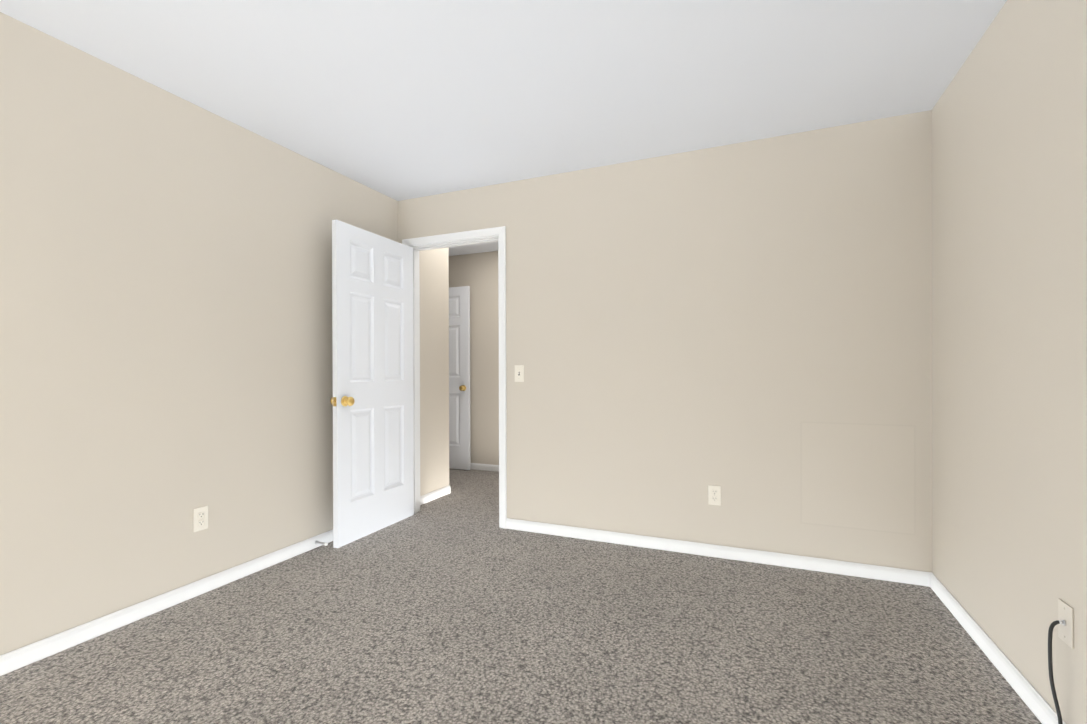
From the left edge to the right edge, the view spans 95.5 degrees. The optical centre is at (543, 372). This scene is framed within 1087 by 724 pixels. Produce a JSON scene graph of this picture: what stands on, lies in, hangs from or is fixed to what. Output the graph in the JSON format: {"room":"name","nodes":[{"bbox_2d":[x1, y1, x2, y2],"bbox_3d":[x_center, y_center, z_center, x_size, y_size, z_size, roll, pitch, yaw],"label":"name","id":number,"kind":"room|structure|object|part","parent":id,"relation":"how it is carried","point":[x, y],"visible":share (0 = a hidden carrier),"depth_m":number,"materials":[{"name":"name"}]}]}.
{"room":"empty bedroom","nodes":[
{"label":"empty bedroom","id":0,"kind":"room"},
{"bbox_2d":[0,12,448,654],"bbox_3d":[-1.791,-0.108,2.407,0.120,2.420,4.510,0,0,23],"label":"wall","id":1,"kind":"structure","parent":0,"point":[166,356],"depth_m":2.26,"materials":[{"name":"paint"}]},
{"bbox_2d":[0,530,332,675],"bbox_3d":[-1.838,1.068,2.122,0.013,0.070,3.700,0,0,23],"label":"baseboard","id":2,"kind":"structure","parent":1,"relation":"attached to","point":[16,659],"depth_m":2.21,"materials":[{"name":"paint"}]},
{"bbox_2d":[315,540,327,545],"bbox_3d":[-1.380,1.067,3.071,0.088,0.026,0.026,0,0,23],"label":"door stop","id":3,"kind":"object","parent":2,"relation":"attached to","point":[320,543],"visible":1,"depth_m":3.07,"materials":[{"name":"silver metal"}]},
{"bbox_2d":[193,506,207,531],"bbox_3d":[-1.702,0.729,2.451,0.008,0.115,0.070,0,0,23],"label":"outlet","id":4,"kind":"object","parent":1,"relation":"attached to","point":[200,518],"visible":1,"depth_m":2.45,"materials":[{"name":"beige plastic"}]},
{"bbox_2d":[420,485,450,504],"bbox_3d":[-0.953,1.060,4.206,0.013,0.070,0.550,0,0,23],"label":"baseboard","id":5,"kind":"structure","parent":1,"relation":"attached to","point":[434,495],"depth_m":4.24,"materials":[{"name":"paint"}]},
{"bbox_2d":[449,251,498,464],"bbox_3d":[0.012,-0.121,5.264,5.767,2.420,0.120,0,0,23],"label":"wall","id":6,"kind":"structure","parent":0,"point":[477,273],"depth_m":5.49,"materials":[{"name":"paint"}]},
{"bbox_2d":[449,286,470,469],"bbox_3d":[-1.169,0.067,5.601,0.760,2.030,0.164,0,0,23],"label":"hall door","id":7,"kind":"structure","parent":6,"relation":"in","point":[459,381],"depth_m":5.49,"materials":[{"name":"paint"}]},
{"bbox_3d":[-0.875,0.176,5.476,0.066,0.066,0.164,0,0,23],"label":"knob","id":8,"kind":"part","parent":7,"relation":"part of","materials":[{"name":"gold metal"}]},
{"bbox_2d":[471,463,498,471],"bbox_3d":[-0.768,1.056,5.528,3.880,0.070,0.013,0,0,23],"label":"baseboard","id":9,"kind":"structure","parent":6,"relation":"attached to","point":[486,467],"depth_m":5.47,"materials":[{"name":"paint"}]},
{"bbox_2d":[0,0,1006,255],"bbox_3d":[-1.017,-1.371,2.693,5.887,0.100,5.650,0,0,23],"label":"ceiling","id":10,"kind":"structure","parent":0,"point":[398,100],"depth_m":2.16,"materials":[{"name":"paint"}]},
{"bbox_2d":[0,468,1041,723],"bbox_3d":[-1.009,1.149,2.699,5.887,0.100,5.650,0,0,23],"label":"floor","id":11,"kind":"structure","parent":0,"point":[458,604],"depth_m":1.97,"materials":[{"name":"carpet"}]},
{"bbox_2d":[398,110,931,571],"bbox_3d":[0.449,-0.117,3.221,3.367,2.420,0.120,0,0,23],"label":"wall","id":12,"kind":"structure","parent":0,"point":[746,327],"depth_m":2.88,"materials":[{"name":"paint"}]},
{"bbox_2d":[330,219,413,547],"bbox_3d":[-1.149,0.072,3.403,0.164,2.030,0.758,0,0,22],"label":"door","id":13,"kind":"structure","parent":12,"relation":"in","point":[372,330],"depth_m":3.33,"materials":[{"name":"paint"}]},
{"bbox_3d":[-1.267,0.183,3.109,0.164,0.066,0.066,0,0,22],"label":"knob","id":14,"kind":"part","parent":13,"relation":"part of","materials":[{"name":"gold metal"}]},
{"bbox_2d":[402,226,506,528],"bbox_3d":[-0.649,0.039,3.679,0.889,2.113,0.137,0,0,23],"label":"door frame","id":15,"kind":"structure","parent":12,"relation":"attached to","point":[488,232],"depth_m":3.57,"materials":[{"name":"paint"}]},
{"bbox_2d":[515,365,523,381],"bbox_3d":[-0.170,0.011,3.410,0.070,0.115,0.016,0,0,23],"label":"light switch","id":16,"kind":"object","parent":12,"relation":"attached to","point":[519,373],"visible":1,"depth_m":3.41,"materials":[{"name":"beige plastic"}]},
{"bbox_2d":[708,485,720,505],"bbox_3d":[1.011,0.729,2.916,0.070,0.115,0.008,0,0,23],"label":"outlet","id":17,"kind":"object","parent":12,"relation":"attached to","point":[714,495],"visible":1,"depth_m":2.92,"materials":[{"name":"beige plastic"}]},
{"bbox_2d":[506,518,931,586],"bbox_3d":[0.858,1.057,2.979,2.428,0.070,0.013,0,0,23],"label":"baseboard","id":18,"kind":"structure","parent":12,"relation":"attached to","point":[900,575],"depth_m":2.87,"materials":[{"name":"paint"}]},
{"bbox_2d":[932,0,1086,723],"bbox_3d":[1.641,-0.117,1.569,0.120,2.420,5.650,0,0,23],"label":"wall","id":19,"kind":"structure","parent":0,"point":[1009,339],"depth_m":1.70,"materials":[{"name":"paint"}]},
{"bbox_2d":[930,573,1065,723],"bbox_3d":[1.247,1.061,0.805,0.013,0.070,3.687,0,0,23],"label":"baseboard","id":20,"kind":"structure","parent":19,"relation":"attached to","point":[1037,704],"depth_m":1.80,"materials":[{"name":"paint"}]},
{"bbox_2d":[1058,598,1073,648],"bbox_3d":[1.511,0.729,1.436,0.018,0.115,0.070,0,0,23],"label":"outlet plate","id":21,"kind":"object","parent":19,"relation":"attached to","point":[1066,624],"visible":1,"depth_m":1.43,"materials":[{"name":"beige plastic"}]},
{"bbox_2d":[1048,620,1062,723],"bbox_3d":[1.290,0.910,0.990,0.051,0.369,1.005,0,0,23],"label":"cord","id":22,"kind":"object","parent":21,"relation":"attached to","point":[1053,624],"visible":1,"depth_m":1.44,"materials":[{"name":"black rubber"}]}
]}

